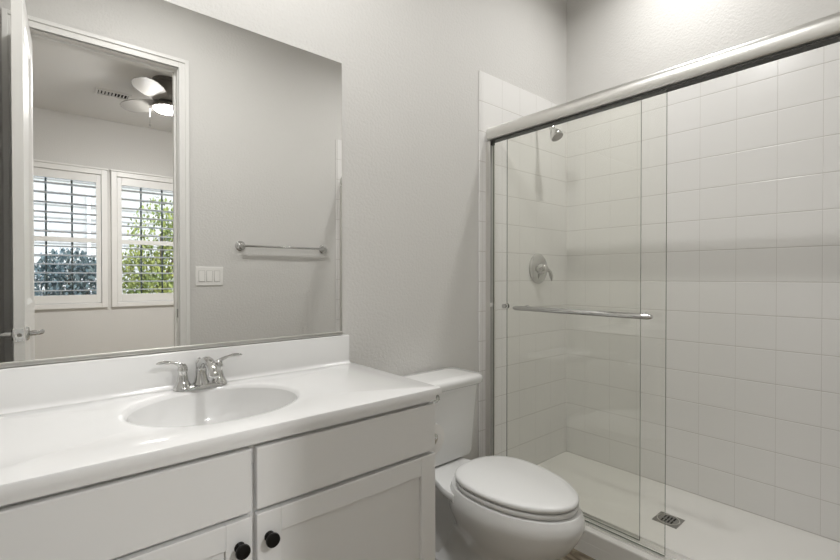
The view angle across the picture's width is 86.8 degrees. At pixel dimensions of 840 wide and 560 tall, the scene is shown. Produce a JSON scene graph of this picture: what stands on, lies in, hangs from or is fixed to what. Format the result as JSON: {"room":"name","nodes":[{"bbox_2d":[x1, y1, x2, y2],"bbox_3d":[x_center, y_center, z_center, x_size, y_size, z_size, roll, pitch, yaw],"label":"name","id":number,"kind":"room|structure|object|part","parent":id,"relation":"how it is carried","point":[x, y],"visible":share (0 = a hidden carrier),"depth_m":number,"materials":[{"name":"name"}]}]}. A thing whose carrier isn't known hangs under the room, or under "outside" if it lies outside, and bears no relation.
{"room":"bathroom","nodes":[
{"label":"bathroom","id":0,"kind":"room"},
{"bbox_2d":[0,0,566,464],"bbox_3d":[-0.152,-0.371,1.980,2.968,3.050,0.100,0,1,-40],"label":"wall","id":1,"kind":"structure","parent":0,"point":[410,68],"depth_m":2.02,"materials":[{"name":"white paint"}]},
{"bbox_2d":[0,0,342,367],"bbox_3d":[-0.737,-0.319,1.411,1.118,1.079,0.011,0,1,-40],"label":"wall mirror","id":2,"kind":"object","parent":1,"relation":"attached to","point":[171,174],"visible":1,"depth_m":1.35,"materials":[{"name":"silver mirror"}]},
{"bbox_2d":[0,334,350,414],"bbox_3d":[-0.724,0.280,1.413,1.150,0.111,0.034,0,1,-40],"label":"backsplash","id":3,"kind":"structure","parent":1,"relation":"attached to","point":[24,388],"depth_m":1.32,"materials":[{"name":"white stone"}]},
{"bbox_2d":[478,70,566,464],"bbox_3d":[0.618,0.032,2.568,0.823,2.234,0.008,0,1,-40],"label":"tiled wall","id":4,"kind":"structure","parent":1,"relation":"attached to","point":[530,347],"depth_m":2.55,"materials":[{"name":"white tile"}]},
{"bbox_2d":[529,254,552,283],"bbox_3d":[0.722,-0.067,2.602,0.178,0.178,0.074,0,1,-40],"label":"shower valve","id":5,"kind":"object","parent":4,"relation":"attached to","point":[538,267],"visible":1,"depth_m":2.59,"materials":[{"name":"silver metal"}]},
{"bbox_3d":[0.735,-0.047,2.601,0.086,0.108,0.056,0,1,-40],"label":"valve handle","id":6,"kind":"part","parent":5,"relation":"part of","materials":[{"name":"silver metal"}]},
{"bbox_2d":[549,126,562,141],"bbox_3d":[0.739,-0.862,2.546,0.072,0.149,0.170,0,1,-40],"label":"shower","id":7,"kind":"object","parent":4,"relation":"attached to","point":[556,134],"visible":0.52,"depth_m":2.50,"materials":[{"name":"silver metal"}]},
{"bbox_2d":[485,12,839,559],"bbox_3d":[0.851,0.128,1.782,0.068,1.844,1.492,0,1,-40],"label":"shower door frame","id":8,"kind":"object","parent":4,"relation":"attached to","point":[824,31],"visible":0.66,"depth_m":1.74,"materials":[{"name":"silver metal"}]},
{"bbox_3d":[0.847,-0.758,1.772,0.049,0.072,1.492,0,1,-40],"label":"header rail","id":9,"kind":"part","parent":8,"relation":"part of","materials":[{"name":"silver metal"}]},
{"bbox_2d":[506,100,641,540],"bbox_3d":[0.663,0.162,2.026,0.006,1.758,0.668,0,1,-40],"label":"shower door","id":10,"kind":"structure","parent":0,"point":[638,100],"depth_m":1.78,"materials":[{"name":"clear glass"}]},
{"bbox_2d":[559,548,595,559],"bbox_3d":[0.374,1.209,1.377,2.968,0.100,1.723,0,1,-40],"label":"floor","id":11,"kind":"structure","parent":0,"point":[574,554],"depth_m":1.86,"materials":[{"name":"wood"}]},
{"bbox_2d":[0,402,434,559],"bbox_3d":[-0.549,0.760,1.213,1.135,0.802,0.568,0,1,-40],"label":"vanity cabinet","id":12,"kind":"object","parent":11,"relation":"on","point":[363,488],"visible":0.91,"depth_m":1.04,"materials":[{"name":"white paint"}]},
{"bbox_3d":[-0.604,0.461,0.842,0.560,0.144,0.020,0,1,-40],"label":"drawer","id":13,"kind":"part","parent":12,"relation":"part of","materials":[{"name":"white paint"}]},
{"bbox_3d":[-0.604,0.796,0.845,0.560,0.506,0.020,0,1,-40],"label":"cabinet door","id":14,"kind":"part","parent":12,"relation":"part of","materials":[{"name":"white paint"}]},
{"bbox_2d":[0,334,441,505],"bbox_3d":[-0.552,0.354,1.222,1.163,0.258,0.547,0,1,-40],"label":"countertop","id":15,"kind":"structure","parent":12,"relation":"on","point":[64,426],"depth_m":1.19,"materials":[{"name":"white stone"}]},
{"bbox_2d":[156,353,241,391],"bbox_3d":[-0.678,0.281,1.365,0.194,0.106,0.196,0,1,-1],"label":"faucet","id":16,"kind":"object","parent":15,"relation":"on","point":[215,368],"visible":1,"depth_m":1.35,"materials":[{"name":"silver metal"}]},
{"bbox_3d":[-0.746,0.254,1.328,0.020,0.029,0.076,0,1,45],"label":"lever","id":17,"kind":"part","parent":16,"relation":"part of","materials":[{"name":"silver metal"}]},
{"bbox_3d":[-0.723,0.292,1.354,0.054,0.077,0.054,0,1,-40],"label":"handle","id":18,"kind":"part","parent":16,"relation":"part of","materials":[{"name":"silver metal"}]},
{"bbox_3d":[-0.643,0.278,1.339,0.052,0.100,0.178,0,1,-40],"label":"spout","id":19,"kind":"part","parent":16,"relation":"part of","materials":[{"name":"silver metal"}]},
{"bbox_3d":[-0.644,0.291,1.421,0.054,0.077,0.054,0,1,-40],"label":"handle","id":20,"kind":"part","parent":16,"relation":"part of","materials":[{"name":"silver metal"}]},
{"bbox_3d":[-0.615,0.253,1.439,0.076,0.029,0.020,0,1,-35],"label":"lever","id":21,"kind":"part","parent":16,"relation":"part of","materials":[{"name":"silver metal"}]},
{"bbox_2d":[127,388,296,426],"bbox_3d":[-0.556,0.415,1.230,0.427,0.136,0.361,0,1,-40],"label":"sink","id":22,"kind":"object","parent":15,"relation":"in","point":[204,407],"depth_m":1.36,"materials":[{"name":"white ceramic"}]},
{"bbox_3d":[-0.396,0.601,0.988,0.033,0.033,0.029,0,1,-40],"label":"cabinet knob","id":23,"kind":"part","parent":12,"relation":"part of","materials":[{"name":"black metal"}]},
{"bbox_3d":[-0.344,0.601,1.032,0.033,0.033,0.029,0,1,-40],"label":"cabinet knob","id":24,"kind":"part","parent":12,"relation":"part of","materials":[{"name":"black metal"}]},
{"bbox_3d":[-0.170,0.457,1.211,0.556,0.144,0.020,0,1,-40],"label":"drawer","id":25,"kind":"part","parent":12,"relation":"part of","materials":[{"name":"white paint"}]},
{"bbox_3d":[-0.170,0.793,1.214,0.556,0.506,0.020,0,1,-40],"label":"cabinet door","id":26,"kind":"part","parent":12,"relation":"part of","materials":[{"name":"white paint"}]},
{"bbox_2d":[403,367,584,559],"bbox_3d":[0.258,0.790,1.734,0.428,0.732,0.802,0,1,-40],"label":"toilet","id":27,"kind":"object","parent":11,"relation":"on","point":[487,507],"visible":0.89,"depth_m":1.60,"materials":[{"name":"white ceramic"}]},
{"bbox_3d":[0.049,0.488,1.804,0.095,0.037,0.025,0,1,-40],"label":"flush lever","id":28,"kind":"part","parent":27,"relation":"part of","materials":[{"name":"silver metal"}]},
{"bbox_3d":[0.069,0.443,1.953,0.428,0.042,0.220,0,1,-40],"label":"tank lid","id":29,"kind":"part","parent":27,"relation":"part of","materials":[{"name":"white ceramic"}]},
{"bbox_3d":[0.066,0.625,1.958,0.386,0.322,0.190,0,1,-40],"label":"tank","id":30,"kind":"part","parent":27,"relation":"part of","materials":[{"name":"white ceramic"}]},
{"bbox_3d":[0.350,0.758,1.619,0.344,0.016,0.464,0,1,-40],"label":"seat","id":31,"kind":"part","parent":27,"relation":"part of","materials":[{"name":"white plastic"}]},
{"bbox_3d":[0.351,0.734,1.619,0.345,0.022,0.466,0,1,-40],"label":"seat lid","id":32,"kind":"part","parent":27,"relation":"part of","materials":[{"name":"white plastic"}]},
{"bbox_2d":[538,451,839,559],"bbox_3d":[1.109,1.101,2.010,0.810,0.105,1.492,0,1,-40],"label":"shower pan","id":33,"kind":"object","parent":11,"relation":"on","point":[711,529],"visible":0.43,"depth_m":1.99,"materials":[{"name":"white plastic"}]},
{"bbox_2d":[652,511,684,528],"bbox_3d":[1.140,1.099,2.039,0.104,0.005,0.104,0,1,-40],"label":"shower drain","id":34,"kind":"object","parent":33,"relation":"on","point":[672,521],"visible":1,"depth_m":2.04,"materials":[{"name":"silver metal"}]},
{"bbox_2d":[493,89,666,556],"bbox_3d":[0.634,0.162,1.975,0.075,1.758,0.840,0,1,-40],"label":"shower door","id":35,"kind":"structure","parent":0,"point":[643,315],"depth_m":1.85,"materials":[{"name":"clear glass"}]},
{"bbox_3d":[0.432,0.131,2.239,0.040,0.025,0.025,0,1,-40],"label":"finger pull","id":36,"kind":"part","parent":35,"relation":"part of","materials":[{"name":"silver metal"}]},
{"bbox_2d":[566,42,839,541],"bbox_3d":[1.420,0.008,2.265,0.008,2.182,1.508,0,1,-40],"label":"tiled wall","id":37,"kind":"structure","parent":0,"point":[745,310],"depth_m":2.20,"materials":[{"name":"white tile"}]},
{"bbox_2d":[567,0,839,101],"bbox_3d":[1.461,-0.375,2.297,0.100,3.050,1.508,0,1,-40],"label":"wall","id":38,"kind":"structure","parent":0,"point":[611,43],"depth_m":2.42,"materials":[{"name":"white paint"}]},
{"bbox_3d":[-0.024,0.513,1.508,0.066,0.052,0.180,0,1,-40],"label":"toilet paper holder","id":39,"kind":"object","parent":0,"visible":0},
{"bbox_2d":[429,423,443,453],"bbox_3d":[0.008,0.526,1.508,0.102,0.102,0.111,0,1,-40],"label":"toilet paper roll","id":40,"kind":"object","parent":39,"relation":"on","point":[439,431],"visible":0.15,"depth_m":1.48,"materials":[{"name":"white paper"}]}
]}

